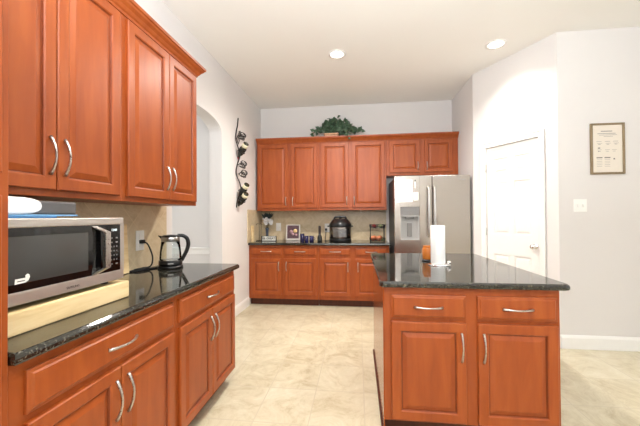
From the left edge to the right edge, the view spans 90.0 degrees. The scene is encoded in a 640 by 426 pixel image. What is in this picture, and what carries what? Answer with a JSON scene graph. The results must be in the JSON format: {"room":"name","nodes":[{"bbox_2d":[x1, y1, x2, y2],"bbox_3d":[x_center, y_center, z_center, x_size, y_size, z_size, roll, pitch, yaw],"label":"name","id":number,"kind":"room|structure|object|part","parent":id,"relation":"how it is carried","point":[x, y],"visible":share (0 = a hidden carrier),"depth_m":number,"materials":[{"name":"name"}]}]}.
{"room":"kitchen","nodes":[
{"label":"kitchen","id":0,"kind":"room"},
{"bbox_2d":[64,0,260,305],"bbox_3d":[-1.509,-0.224,1.523,0.158,3.090,7.866,0,-1,7],"label":"wall","id":1,"kind":"structure","parent":0,"point":[221,101],"depth_m":3.87,"materials":[{"name":"paint"}]},
{"bbox_2d":[8,0,119,201],"bbox_3d":[-1.268,-0.595,1.365,0.359,1.054,0.822,0,-1,7],"label":"upper cabinet","id":2,"kind":"object","parent":1,"relation":"attached to","point":[64,113],"visible":1,"depth_m":1.40,"materials":[{"name":"brown wood"}]},
{"bbox_3d":[-1.153,-0.598,1.186,0.020,0.997,0.362,0,-1,7],"label":"door","id":3,"kind":"part","parent":2,"relation":"part of","materials":[{"name":"brown wood"}]},
{"bbox_3d":[-1.108,-0.241,1.330,0.036,0.165,0.014,0,-1,7],"label":"handle","id":4,"kind":"part","parent":2,"relation":"part of","materials":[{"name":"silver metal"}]},
{"bbox_3d":[-1.100,-0.240,1.395,0.036,0.165,0.014,0,-1,7],"label":"handle","id":5,"kind":"part","parent":2,"relation":"part of","materials":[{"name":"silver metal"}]},
{"bbox_3d":[-1.110,-0.594,1.551,0.020,0.997,0.360,0,-1,7],"label":"door","id":6,"kind":"part","parent":2,"relation":"part of","materials":[{"name":"brown wood"}]},
{"bbox_2d":[38,200,166,270],"bbox_3d":[-1.386,0.173,1.819,0.012,0.470,1.710,0,-1,7],"label":"backsplash","id":7,"kind":"structure","parent":1,"relation":"attached to","point":[150,219],"depth_m":2.32,"materials":[{"name":"tile"}]},
{"bbox_2d":[136,230,143,250],"bbox_3d":[-1.314,0.201,2.337,0.009,0.145,0.088,0,-1,7],"label":"wall outlet","id":8,"kind":"object","parent":7,"relation":"attached to","point":[139,234],"visible":0.92,"depth_m":2.33,"materials":[{"name":"white plastic"}]},
{"bbox_2d":[85,13,196,205],"bbox_3d":[-1.172,-0.587,2.182,0.359,1.054,0.822,0,-1,7],"label":"upper cabinet","id":9,"kind":"object","parent":1,"relation":"attached to","point":[158,103],"visible":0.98,"depth_m":2.03,"materials":[{"name":"brown wood"}]},
{"bbox_3d":[-1.059,-0.590,1.986,0.020,0.997,0.391,0,-1,7],"label":"door","id":10,"kind":"part","parent":9,"relation":"part of","materials":[{"name":"brown wood"}]},
{"bbox_2d":[107,0,205,77],"bbox_3d":[-1.217,-1.144,1.810,0.365,0.082,1.707,0,-1,7],"label":"crown molding","id":11,"kind":"structure","parent":9,"relation":"attached to","point":[130,9],"depth_m":2.03,"materials":[{"name":"brown wood"}]},
{"bbox_3d":[-1.011,-0.233,2.144,0.036,0.165,0.014,0,-1,7],"label":"handle","id":12,"kind":"part","parent":9,"relation":"part of","materials":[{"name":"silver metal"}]},
{"bbox_3d":[-1.004,-0.233,2.209,0.036,0.165,0.014,0,-1,7],"label":"handle","id":13,"kind":"part","parent":9,"relation":"part of","materials":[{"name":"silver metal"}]},
{"bbox_3d":[-1.013,-0.587,2.369,0.020,0.997,0.367,0,-1,7],"label":"door","id":14,"kind":"part","parent":9,"relation":"part of","materials":[{"name":"brown wood"}]},
{"bbox_2d":[235,118,247,207],"bbox_3d":[-1.048,-0.674,4.251,0.154,1.203,0.163,0,-1,7],"label":"wine rack","id":15,"kind":"object","parent":1,"relation":"attached to","point":[240,135],"visible":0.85,"depth_m":4.23,"materials":[{"name":"metal"}]},
{"bbox_2d":[237,142,248,158],"bbox_3d":[-1.040,-0.822,4.248,0.249,0.227,0.075,-1,-1,41],"label":"wine bottle","id":16,"kind":"object","parent":15,"relation":"in","point":[245,145],"visible":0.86,"depth_m":4.19,"materials":[{"name":"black glass"}]},
{"bbox_2d":[238,192,248,206],"bbox_3d":[-1.043,-0.167,4.259,0.249,0.227,0.075,-1,-1,41],"label":"wine bottle","id":17,"kind":"object","parent":15,"relation":"in","point":[245,194],"visible":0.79,"depth_m":4.20,"materials":[{"name":"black glass"}]},
{"bbox_2d":[239,183,248,196],"bbox_3d":[-1.034,-0.286,4.263,0.249,0.227,0.075,-1,-1,41],"label":"wine bottle","id":18,"kind":"object","parent":15,"relation":"in","point":[245,186],"visible":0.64,"depth_m":4.20,"materials":[{"name":"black glass"}]},
{"bbox_2d":[235,296,249,316],"bbox_3d":[-1.091,1.281,4.226,0.016,0.130,0.910,0,-1,7],"label":"baseboard","id":19,"kind":"structure","parent":1,"relation":"attached to","point":[245,303],"depth_m":4.39,"materials":[{"name":"white paint"}]},
{"bbox_2d":[247,210,261,242],"bbox_3d":[-1.012,0.196,4.980,0.012,0.484,0.676,0,-1,7],"label":"backsplash","id":20,"kind":"object","parent":1,"relation":"attached to","point":[254,217],"visible":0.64,"depth_m":4.94,"materials":[{"name":"tile"}]},
{"bbox_2d":[172,116,208,262],"bbox_3d":[-2.860,-0.188,4.167,3.145,3.090,0.100,0,-1,7],"label":"wall","id":21,"kind":"structure","parent":0,"point":[191,221],"depth_m":3.96,"materials":[{"name":"paint"}]},
{"bbox_2d":[172,247,208,253],"bbox_3d":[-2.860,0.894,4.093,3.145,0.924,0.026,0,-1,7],"label":"trim","id":22,"kind":"structure","parent":21,"relation":"attached to","point":[175,250],"depth_m":3.94,"materials":[{"name":"white paint"}]},
{"bbox_2d":[261,100,451,241],"bbox_3d":[0.534,-0.199,5.191,3.355,3.090,0.100,0,-1,7],"label":"wall","id":23,"kind":"structure","parent":0,"point":[425,116],"depth_m":5.12,"materials":[{"name":"paint"}]},
{"bbox_2d":[257,143,319,210],"bbox_3d":[-0.485,-0.562,5.082,0.983,1.054,0.357,0,-1,7],"label":"upper cabinet","id":24,"kind":"object","parent":23,"relation":"attached to","point":[287,174],"visible":0.98,"depth_m":4.94,"materials":[{"name":"brown wood"}]},
{"bbox_3d":[-0.733,-0.567,4.976,0.476,0.987,0.020,0,-1,7],"label":"door","id":25,"kind":"part","parent":24,"relation":"part of","materials":[{"name":"brown wood"}]},
{"bbox_3d":[-0.246,-0.571,4.918,0.409,0.987,0.020,0,-1,7],"label":"door","id":26,"kind":"part","parent":24,"relation":"part of","materials":[{"name":"brown wood"}]},
{"bbox_2d":[256,131,458,144],"bbox_3d":[0.507,-1.124,4.814,3.026,0.082,0.060,0,-1,7],"label":"crown molding","id":27,"kind":"structure","parent":24,"relation":"attached to","point":[429,135],"depth_m":4.80,"materials":[{"name":"brown wood"}]},
{"bbox_2d":[262,210,385,239],"bbox_3d":[0.041,0.198,5.189,2.031,0.470,0.012,0,-1,7],"label":"backsplash","id":28,"kind":"structure","parent":23,"relation":"attached to","point":[309,221],"depth_m":5.18,"materials":[{"name":"tile"}]},
{"bbox_2d":[276,223,280,230],"bbox_3d":[-0.683,0.230,5.264,0.082,0.130,0.009,0,-1,7],"label":"wall outlet","id":29,"kind":"object","parent":28,"relation":"attached to","point":[278,225],"visible":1,"depth_m":5.26,"materials":[{"name":"white plastic"}]},
{"bbox_2d":[319,140,386,210],"bbox_3d":[0.506,-0.570,4.965,1.009,1.054,0.357,0,-1,7],"label":"upper cabinet","id":30,"kind":"object","parent":23,"relation":"attached to","point":[352,175],"visible":1,"depth_m":4.83,"materials":[{"name":"brown wood"}]},
{"bbox_2d":[324,133,338,135],"bbox_3d":[0.181,-1.165,5.014,0.230,0.140,0.170,0,-1,7],"label":"planter","id":31,"kind":"object","parent":30,"relation":"on","point":[325,134],"depth_m":4.94,"materials":[{"name":"brown ceramic"}]},
{"bbox_3d":[0.226,-0.574,4.863,0.419,0.987,0.020,0,-1,7],"label":"door","id":32,"kind":"part","parent":30,"relation":"part of","materials":[{"name":"brown wood"}]},
{"bbox_2d":[310,115,364,138],"bbox_3d":[0.270,-1.318,4.916,0.851,0.443,0.441,0,-1,7],"label":"ivy","id":33,"kind":"object","parent":30,"relation":"on","point":[336,127],"visible":0.98,"depth_m":4.95,"materials":[{"name":"green plant"}]},
{"bbox_3d":[0.727,-0.578,4.803,0.486,0.987,0.020,0,-1,7],"label":"door","id":34,"kind":"part","parent":30,"relation":"part of","materials":[{"name":"brown wood"}]},
{"bbox_2d":[386,138,457,177],"bbox_3d":[1.517,-0.832,4.848,1.028,0.545,0.357,0,-1,7],"label":"upper cabinet","id":35,"kind":"object","parent":23,"relation":"attached to","point":[416,157],"visible":0.96,"depth_m":4.71,"materials":[{"name":"brown wood"}]},
{"bbox_3d":[1.254,-0.837,4.744,0.439,0.477,0.020,0,-1,7],"label":"door","id":36,"kind":"part","parent":35,"relation":"part of","materials":[{"name":"brown wood"}]},
{"bbox_3d":[1.737,-0.841,4.686,0.394,0.477,0.020,0,-1,7],"label":"door","id":37,"kind":"part","parent":35,"relation":"part of","materials":[{"name":"brown wood"}]},
{"bbox_2d":[162,0,639,108],"bbox_3d":[0.063,-1.831,1.287,9.850,0.100,8.036,0,-1,7],"label":"ceiling","id":38,"kind":"structure","parent":0,"point":[276,51],"depth_m":3.21,"materials":[{"name":"paint"}]},
{"bbox_2d":[328,49,345,58],"bbox_3d":[0.189,-1.754,3.539,0.200,0.009,0.200,0,-1,7],"label":"recessed light","id":39,"kind":"object","parent":38,"relation":"in","point":[334,54],"visible":1,"depth_m":3.54,"materials":[{"name":"white paint"}]},
{"bbox_2d":[485,39,506,49],"bbox_3d":[1.845,-1.766,3.353,0.200,0.009,0.200,0,-1,7],"label":"recessed light","id":40,"kind":"object","parent":38,"relation":"in","point":[498,43],"visible":1,"depth_m":3.35,"materials":[{"name":"white paint"}]},
{"bbox_2d":[189,304,639,425],"bbox_3d":[0.083,1.359,1.254,9.850,0.100,8.036,0,-1,7],"label":"floor","id":41,"kind":"structure","parent":0,"point":[296,365],"depth_m":2.56,"materials":[{"name":"tile"}]},
{"bbox_2d":[0,0,8,425],"bbox_3d":[-1.192,0.090,0.597,0.674,2.440,0.668,0,-1,7],"label":"tall cabinet","id":42,"kind":"object","parent":41,"relation":"on","point":[4,4],"visible":1,"depth_m":0.89,"materials":[{"name":"brown wood"}]},
{"bbox_3d":[-0.898,0.568,0.558,0.020,1.240,0.608,0,-1,7],"label":"door","id":43,"kind":"part","parent":42,"relation":"part of","materials":[{"name":"brown wood"}]},
{"bbox_3d":[-0.906,-0.612,0.570,0.020,1.000,0.608,0,-1,7],"label":"door","id":44,"kind":"part","parent":42,"relation":"part of","materials":[{"name":"brown wood"}]},
{"bbox_2d":[7,297,174,425],"bbox_3d":[-1.102,0.878,1.337,0.654,0.879,0.832,0,-1,7],"label":"base cabinet","id":45,"kind":"object","parent":41,"relation":"on","point":[122,372],"visible":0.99,"depth_m":1.24,"materials":[{"name":"brown wood"}]},
{"bbox_3d":[-0.842,0.912,1.123,0.020,0.578,0.370,0,-1,7],"label":"door","id":46,"kind":"part","parent":45,"relation":"part of","materials":[{"name":"brown wood"}]},
{"bbox_3d":[-0.799,0.750,1.276,0.036,0.165,0.014,0,-1,7],"label":"handle","id":47,"kind":"part","parent":45,"relation":"part of","materials":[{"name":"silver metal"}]},
{"bbox_3d":[-0.796,0.534,1.316,0.037,0.013,0.166,0,-1,7],"label":"handle","id":48,"kind":"part","parent":45,"relation":"part of","materials":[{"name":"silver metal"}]},
{"bbox_3d":[-0.792,0.750,1.341,0.036,0.165,0.014,0,-1,7],"label":"handle","id":49,"kind":"part","parent":45,"relation":"part of","materials":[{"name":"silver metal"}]},
{"bbox_3d":[-0.797,0.916,1.502,0.020,0.578,0.380,0,-1,7],"label":"door","id":50,"kind":"part","parent":45,"relation":"part of","materials":[{"name":"brown wood"}]},
{"bbox_2d":[174,270,234,425],"bbox_3d":[-1.004,0.885,2.164,0.654,0.879,0.832,0,-1,7],"label":"base cabinet","id":51,"kind":"object","parent":41,"relation":"on","point":[204,314],"visible":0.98,"depth_m":1.99,"materials":[{"name":"brown wood"}]},
{"bbox_2d":[8,263,238,365],"bbox_3d":[-1.069,0.424,1.786,0.642,0.035,1.725,0,-1,7],"label":"countertop","id":52,"kind":"structure","parent":51,"relation":"on","point":[147,288],"depth_m":1.37,"materials":[{"name":"stone"}]},
{"bbox_2d":[8,280,128,337],"bbox_3d":[-1.153,0.362,1.257,0.390,0.078,0.632,0,-1,7],"label":"wooden riser","id":53,"kind":"object","parent":52,"relation":"on","point":[22,318],"visible":0.55,"depth_m":1.20,"materials":[{"name":"beige wood"}]},
{"bbox_2d":[8,218,123,307],"bbox_3d":[-1.132,0.172,1.245,0.402,0.302,0.586,0,-1,7],"label":"microwave oven","id":54,"kind":"object","parent":53,"relation":"on","point":[48,257],"visible":1,"depth_m":1.19,"materials":[{"name":"grey metal"}]},
{"bbox_2d":[8,216,56,217],"bbox_3d":[-1.145,0.015,1.092,0.270,0.006,0.270,0,-1,7],"label":"folder","id":55,"kind":"object","parent":54,"relation":"on","point":[8,216],"visible":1,"depth_m":1.12,"materials":[{"name":"blue plastic"}]},
{"bbox_2d":[8,214,77,215],"bbox_3d":[-1.121,0.009,1.140,0.225,0.006,0.360,0,-1,7],"label":"magazine","id":56,"kind":"object","parent":55,"relation":"on","point":[8,214],"visible":0.73,"depth_m":1.12,"materials":[{"name":"blue paper"}]},
{"bbox_2d":[8,196,41,213],"bbox_3d":[-1.075,-0.026,1.064,0.085,0.061,0.234,0,-1,7],"label":"folded towel","id":57,"kind":"object","parent":56,"relation":"on","point":[16,205],"visible":0.84,"depth_m":1.10,"materials":[{"name":"white fabric"}]},
{"bbox_2d":[30,201,75,214],"bbox_3d":[-1.242,-0.020,1.247,0.280,0.055,0.385,0,-1,7],"label":"binder","id":58,"kind":"object","parent":54,"relation":"on","point":[48,207],"visible":0.52,"depth_m":1.33,"materials":[{"name":"grey plastic"}]},
{"bbox_3d":[-0.981,0.155,1.170,0.021,0.209,0.444,0,-1,7],"label":"door glass","id":59,"kind":"part","parent":54,"relation":"part of","materials":[{"name":"black glass"}]},
{"bbox_3d":[-0.939,0.159,1.363,0.028,0.209,0.084,-1,-1,44],"label":"handle","id":60,"kind":"part","parent":54,"relation":"part of","materials":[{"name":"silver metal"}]},
{"bbox_3d":[-0.949,0.158,1.442,0.020,0.209,0.104,0,-1,7],"label":"control panel","id":61,"kind":"part","parent":54,"relation":"part of","materials":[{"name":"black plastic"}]},
{"bbox_2d":[123,224,128,273],"bbox_3d":[-1.344,0.242,1.984,0.030,0.335,0.420,0,-1,7],"label":"cutting board","id":62,"kind":"object","parent":52,"relation":"on","point":[126,258],"visible":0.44,"depth_m":2.17,"materials":[{"name":"brown wood"}]},
{"bbox_2d":[129,240,182,271],"bbox_3d":[-1.206,0.304,2.373,0.352,0.219,0.175,0,-1,-28],"label":"base","id":63,"kind":"object","parent":52,"relation":"on","point":[140,241],"visible":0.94,"depth_m":2.33,"materials":[{"name":"black plastic"}]},
{"bbox_3d":[-1.279,0.308,2.324,0.061,0.211,0.226,-1,-1,25],"label":"cord","id":64,"kind":"part","parent":63,"relation":"part of","materials":[{"name":"black plastic"}]},
{"bbox_3d":[-1.127,0.403,2.413,0.176,0.020,0.176,0,-1,7],"label":"plate","id":65,"kind":"part","parent":63,"relation":"part of","materials":[{"name":"black plastic"}]},
{"bbox_2d":[158,234,189,266],"bbox_3d":[-1.119,0.275,2.429,0.166,0.235,0.200,-1,-1,31],"label":"electric kettle","id":66,"kind":"object","parent":63,"relation":"on","point":[165,238],"visible":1,"depth_m":2.38,"materials":[{"name":"black plastic"}]},
{"bbox_3d":[-1.129,0.172,2.416,0.125,0.018,0.125,0,-1,-25],"label":"lid","id":67,"kind":"part","parent":66,"relation":"part of","materials":[{"name":"black plastic"}]},
{"bbox_3d":[-1.128,0.282,2.415,0.154,0.140,0.154,0,-1,-25],"label":"glass","id":68,"kind":"part","parent":66,"relation":"part of","materials":[{"name":"white"}]},
{"bbox_3d":[-1.044,0.263,2.454,0.092,0.212,0.030,0,-1,-25],"label":"handle","id":69,"kind":"part","parent":66,"relation":"part of","materials":[{"name":"black plastic"}]},
{"bbox_3d":[-0.746,0.920,1.938,0.020,0.578,0.384,0,-1,7],"label":"door","id":70,"kind":"part","parent":51,"relation":"part of","materials":[{"name":"brown wood"}]},
{"bbox_3d":[-0.725,0.542,2.136,0.020,0.130,0.775,0,-1,7],"label":"drawer","id":71,"kind":"part","parent":51,"relation":"part of","materials":[{"name":"brown wood"}]},
{"bbox_3d":[-0.702,0.757,2.098,0.036,0.165,0.014,0,-1,7],"label":"handle","id":72,"kind":"part","parent":51,"relation":"part of","materials":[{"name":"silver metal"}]},
{"bbox_3d":[-0.695,0.758,2.164,0.036,0.165,0.014,0,-1,7],"label":"handle","id":73,"kind":"part","parent":51,"relation":"part of","materials":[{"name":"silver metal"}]},
{"bbox_3d":[-0.700,0.923,2.326,0.020,0.578,0.385,0,-1,7],"label":"door","id":74,"kind":"part","parent":51,"relation":"part of","materials":[{"name":"brown wood"}]},
{"bbox_2d":[249,245,318,304],"bbox_3d":[-0.502,0.910,4.916,1.024,0.879,0.659,0,-1,7],"label":"base cabinet","id":75,"kind":"object","parent":41,"relation":"on","point":[278,274],"visible":0.98,"depth_m":4.64,"materials":[{"name":"brown wood"}]},
{"bbox_3d":[-0.784,0.559,4.665,0.445,0.104,0.020,0,-1,7],"label":"drawer","id":76,"kind":"part","parent":75,"relation":"part of","materials":[{"name":"brown wood"}]},
{"bbox_3d":[-0.782,0.924,4.662,0.445,0.530,0.020,0,-1,7],"label":"door","id":77,"kind":"part","parent":75,"relation":"part of","materials":[{"name":"brown wood"}]},
{"bbox_3d":[-0.289,0.555,4.607,0.464,0.104,0.020,0,-1,7],"label":"drawer","id":78,"kind":"part","parent":75,"relation":"part of","materials":[{"name":"brown wood"}]},
{"bbox_3d":[-0.287,0.920,4.603,0.464,0.530,0.020,0,-1,7],"label":"door","id":79,"kind":"part","parent":75,"relation":"part of","materials":[{"name":"brown wood"}]},
{"bbox_2d":[248,240,389,245],"bbox_3d":[0.001,0.448,4.868,2.040,0.035,0.652,0,-1,7],"label":"countertop","id":80,"kind":"structure","parent":75,"relation":"on","point":[278,242],"depth_m":4.60,"materials":[{"name":"stone"}]},
{"bbox_2d":[251,226,253,241],"bbox_3d":[-1.011,0.313,4.809,0.016,0.245,0.100,-2,-1,7],"label":"cutting board","id":81,"kind":"object","parent":80,"relation":"on","point":[252,227],"visible":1,"depth_m":4.77,"materials":[{"name":"beige wood"}]},
{"bbox_2d":[262,213,273,235],"bbox_3d":[-0.856,0.212,5.185,0.200,0.455,0.084,0,-1,7],"label":"flower vase","id":82,"kind":"object","parent":80,"relation":"on","point":[267,220],"visible":0.99,"depth_m":5.17,"materials":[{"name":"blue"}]},
{"bbox_2d":[261,236,276,240],"bbox_3d":[-0.800,0.398,5.004,0.236,0.078,0.042,0,-1,7],"label":"letter sign","id":83,"kind":"object","parent":80,"relation":"on","point":[263,238],"visible":1,"depth_m":4.99,"materials":[{"name":"white wood"}]},
{"bbox_2d":[286,225,299,239],"bbox_3d":[-0.425,0.310,5.074,0.224,0.249,0.068,0,-1,7],"label":"picture frame","id":84,"kind":"object","parent":80,"relation":"on","point":[292,231],"visible":1,"depth_m":5.06,"materials":[{"name":"paint"}]},
{"bbox_2d":[300,234,303,241],"bbox_3d":[-0.276,0.373,4.848,0.084,0.118,0.064,-1,-1,42],"label":"mug","id":85,"kind":"object","parent":80,"relation":"on","point":[301,235],"visible":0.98,"depth_m":4.81,"materials":[{"name":"blue ceramic"}]},
{"bbox_2d":[309,236,314,241],"bbox_3d":[-0.121,0.387,4.822,0.068,0.088,0.087,-1,-1,37],"label":"mug","id":86,"kind":"object","parent":80,"relation":"on","point":[311,238],"visible":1,"depth_m":4.79,"materials":[{"name":"blue ceramic"}]},
{"bbox_2d":[317,226,321,241],"bbox_3d":[-0.005,0.311,4.811,0.074,0.238,0.074,0,-1,7],"label":"pepper mill","id":87,"kind":"object","parent":80,"relation":"on","point":[319,238],"visible":1,"depth_m":4.79,"materials":[{"name":"black plastic"}]},
{"bbox_2d":[325,216,352,241],"bbox_3d":[0.216,0.236,4.867,0.581,0.386,0.335,-1,-1,39],"label":"pressure cooker","id":88,"kind":"object","parent":80,"relation":"on","point":[339,229],"visible":1,"depth_m":4.66,"materials":[{"name":"black plastic"}]},
{"bbox_3d":[0.304,0.147,4.796,0.333,0.124,0.333,0,-1,7],"label":"lid","id":89,"kind":"part","parent":88,"relation":"part of","materials":[{"name":"black plastic"}]},
{"bbox_3d":[0.287,0.291,4.646,0.194,0.120,0.034,0,-1,7],"label":"control panel","id":90,"kind":"part","parent":88,"relation":"part of","materials":[{"name":"silver metal"}]},
{"bbox_2d":[369,224,385,241],"bbox_3d":[0.846,0.297,4.731,0.229,0.254,0.176,0,-1,7],"label":"fruit basket","id":91,"kind":"object","parent":80,"relation":"on","point":[370,226],"visible":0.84,"depth_m":4.66,"materials":[{"name":"black metal"}]},
{"bbox_2d":[369,224,384,227],"bbox_3d":[0.846,0.196,4.732,0.229,0.052,0.176,0,-1,7],"label":"tray","id":92,"kind":"object","parent":91,"relation":"on","point":[370,226],"depth_m":4.66,"materials":[{"name":"black metal"}]},
{"bbox_2d":[318,246,388,306],"bbox_3d":[0.505,0.902,4.797,1.000,0.879,0.659,0,-1,7],"label":"base cabinet","id":93,"kind":"object","parent":41,"relation":"on","point":[345,273],"visible":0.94,"depth_m":4.53,"materials":[{"name":"brown wood"}]},
{"bbox_3d":[0.215,0.551,4.547,0.428,0.104,0.020,0,-1,7],"label":"drawer","id":94,"kind":"part","parent":93,"relation":"part of","materials":[{"name":"brown wood"}]},
{"bbox_3d":[0.218,0.916,4.543,0.428,0.530,0.020,0,-1,7],"label":"door","id":95,"kind":"part","parent":93,"relation":"part of","materials":[{"name":"brown wood"}]},
{"bbox_3d":[0.721,0.912,4.484,0.439,0.530,0.020,0,-1,7],"label":"door","id":96,"kind":"part","parent":93,"relation":"part of","materials":[{"name":"brown wood"}]},
{"bbox_3d":[0.718,0.547,4.488,0.439,0.104,0.020,0,-1,7],"label":"drawer","id":97,"kind":"part","parent":93,"relation":"part of","materials":[{"name":"brown wood"}]},
{"bbox_2d":[389,175,470,253],"bbox_3d":[1.494,0.425,4.496,0.950,1.815,0.872,0,-1,7],"label":"refrigerator","id":98,"kind":"object","parent":41,"relation":"on","point":[442,199],"visible":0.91,"depth_m":4.14,"materials":[{"name":"grey metal"}]},
{"bbox_2d":[397,180,411,201],"bbox_3d":[1.106,-0.288,4.181,0.199,0.291,0.001,0,-1,7],"label":"paper note","id":99,"kind":"object","parent":98,"relation":"attached to","point":[404,187],"visible":1,"depth_m":4.18,"materials":[{"name":"white paper"}]},
{"bbox_3d":[1.176,-0.023,4.188,0.240,0.115,0.026,0,-1,7],"label":"control panel","id":100,"kind":"part","parent":98,"relation":"part of","materials":[{"name":"grey plastic"}]},
{"bbox_3d":[1.220,0.381,4.196,0.476,1.730,0.068,0,-1,7],"label":"door","id":101,"kind":"part","parent":98,"relation":"part of","materials":[{"name":"silver metal"}]},
{"bbox_2d":[414,192,417,200],"bbox_3d":[1.248,-0.217,4.157,0.062,0.109,0.013,0,-1,7],"label":"clip","id":102,"kind":"object","parent":98,"relation":"attached to","point":[415,193],"visible":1,"depth_m":4.15,"materials":[{"name":"white plastic"}]},
{"bbox_3d":[1.400,-0.020,4.110,0.031,0.677,0.074,0,-1,7],"label":"handle","id":103,"kind":"part","parent":98,"relation":"part of","materials":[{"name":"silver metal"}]},
{"bbox_3d":[1.472,-0.020,4.101,0.031,0.677,0.074,0,-1,7],"label":"handle","id":104,"kind":"part","parent":98,"relation":"part of","materials":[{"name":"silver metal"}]},
{"bbox_3d":[1.696,0.378,4.140,0.466,1.730,0.068,0,-1,7],"label":"door","id":105,"kind":"part","parent":98,"relation":"part of","materials":[{"name":"silver metal"}]},
{"bbox_2d":[373,267,560,425],"bbox_3d":[0.914,0.875,2.392,0.974,0.879,1.249,0,-1,7],"label":"kitchen island","id":106,"kind":"object","parent":41,"relation":"on","point":[443,357],"visible":0.98,"depth_m":1.82,"materials":[{"name":"cherry wood"},{"name":"dark granite"},{"name":"brushed metal"}]},
{"bbox_3d":[0.447,0.879,2.474,0.006,0.879,1.195,0,-1,7],"label":"panel","id":107,"kind":"part","parent":106,"relation":"part of","materials":[{"name":"brown wood"}]},
{"bbox_3d":[0.623,0.541,1.845,0.418,0.132,0.020,0,-1,7],"label":"drawer","id":108,"kind":"part","parent":106,"relation":"part of","materials":[{"name":"brown wood"}]},
{"bbox_3d":[0.620,0.541,1.819,0.166,0.013,0.037,0,-1,7],"label":"handle","id":109,"kind":"part","parent":106,"relation":"part of","materials":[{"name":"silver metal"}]},
{"bbox_3d":[0.625,0.913,1.841,0.418,0.567,0.020,0,-1,7],"label":"door","id":110,"kind":"part","parent":106,"relation":"part of","materials":[{"name":"brown wood"}]},
{"bbox_3d":[0.801,0.762,1.796,0.014,0.169,0.037,0,-1,7],"label":"handle","id":111,"kind":"part","parent":106,"relation":"part of","materials":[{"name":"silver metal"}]},
{"bbox_2d":[370,253,569,290],"bbox_3d":[0.945,0.419,2.527,1.036,0.035,1.471,0,-1,7],"label":"island countertop","id":112,"kind":"structure","parent":106,"relation":"on","point":[393,270],"depth_m":2.04,"materials":[{"name":"stone"}]},
{"bbox_2d":[422,245,430,261],"bbox_3d":[0.904,0.337,2.689,0.099,0.131,0.096,0,-1,7],"label":"candle jar","id":113,"kind":"object","parent":112,"relation":"on","point":[426,250],"visible":0.77,"depth_m":2.66,"materials":[{"name":"orange glass"}]},
{"bbox_2d":[428,225,450,266],"bbox_3d":[0.918,0.246,2.467,0.168,0.308,0.168,0,-1,7],"label":"paper towel holder","id":114,"kind":"object","parent":112,"relation":"on","point":[448,263],"visible":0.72,"depth_m":2.42,"materials":[{"name":"silver metal"}]},
{"bbox_2d":[430,225,444,263],"bbox_3d":[0.910,0.241,2.468,0.107,0.290,0.107,0,-1,7],"label":"paper towel roll","id":115,"kind":"object","parent":114,"relation":"on","point":[437,233],"visible":0.99,"depth_m":2.42,"materials":[{"name":"white paper"}]},
{"bbox_3d":[0.919,0.394,2.466,0.168,0.014,0.168,0,-1,7],"label":"plate","id":116,"kind":"part","parent":114,"relation":"part of","materials":[{"name":"silver metal"}]},
{"bbox_3d":[0.920,0.761,1.782,0.014,0.169,0.037,0,-1,7],"label":"handle","id":117,"kind":"part","parent":106,"relation":"part of","materials":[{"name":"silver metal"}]},
{"bbox_3d":[1.101,0.538,1.788,0.420,0.132,0.020,0,-1,7],"label":"drawer","id":118,"kind":"part","parent":106,"relation":"part of","materials":[{"name":"brown wood"}]},
{"bbox_3d":[1.103,0.909,1.784,0.420,0.567,0.020,0,-1,7],"label":"door","id":119,"kind":"part","parent":106,"relation":"part of","materials":[{"name":"brown wood"}]},
{"bbox_3d":[1.098,0.537,1.763,0.166,0.013,0.037,0,-1,7],"label":"handle","id":120,"kind":"part","parent":106,"relation":"part of","materials":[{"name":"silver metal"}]},
{"bbox_2d":[452,76,473,253],"bbox_3d":[2.054,-0.216,4.505,0.100,3.090,0.906,0,-1,7],"label":"wall","id":121,"kind":"structure","parent":0,"point":[462,103],"depth_m":4.32,"materials":[{"name":"paint"}]},
{"bbox_2d":[472,33,560,334],"bbox_3d":[2.189,-0.226,3.613,0.100,3.090,1.009,0,-1,-22],"label":"wall","id":122,"kind":"structure","parent":0,"point":[516,94],"depth_m":3.44,"materials":[{"name":"paint"}]},
{"bbox_2d":[485,138,539,274],"bbox_3d":[2.142,0.264,3.590,0.107,2.091,0.639,0,-1,-22],"label":"door","id":123,"kind":"structure","parent":122,"relation":"in","point":[512,169],"depth_m":3.57,"materials":[{"name":"white paint"}]},
{"bbox_3d":[2.226,0.351,3.334,0.069,0.062,0.062,0,-1,-22],"label":"knob","id":124,"kind":"part","parent":123,"relation":"part of","materials":[{"name":"silver metal"}]},
{"bbox_2d":[480,129,546,276],"bbox_3d":[2.135,0.234,3.585,0.022,2.171,0.764,0,-1,-22],"label":"trim","id":125,"kind":"structure","parent":122,"relation":"attached to","point":[540,134],"depth_m":3.29,"materials":[{"name":"white paint"}]},
{"bbox_2d":[556,27,639,336],"bbox_3d":[3.704,-0.241,3.015,2.748,3.090,0.100,0,-1,7],"label":"wall","id":126,"kind":"structure","parent":0,"point":[598,70],"depth_m":3.08,"materials":[{"name":"paint"}]},
{"bbox_2d":[573,199,586,211],"bbox_3d":[2.522,-0.073,3.094,0.118,0.125,0.018,0,-1,7],"label":"light switch","id":127,"kind":"object","parent":126,"relation":"attached to","point":[580,205],"visible":1,"depth_m":3.10,"materials":[{"name":"white plastic"}]},
{"bbox_2d":[561,335,639,351],"bbox_3d":[3.706,1.238,2.943,2.748,0.130,0.016,0,-1,7],"label":"baseboard","id":128,"kind":"structure","parent":126,"relation":"attached to","point":[585,342],"depth_m":3.06,"materials":[{"name":"white paint"}]},
{"bbox_2d":[589,122,625,174],"bbox_3d":[2.758,-0.618,3.068,0.298,0.490,0.022,0,-1,7],"label":"framed print","id":129,"kind":"object","parent":126,"relation":"attached to","point":[607,140],"visible":1,"depth_m":3.07,"materials":[{"name":"beige paper"}]}
]}

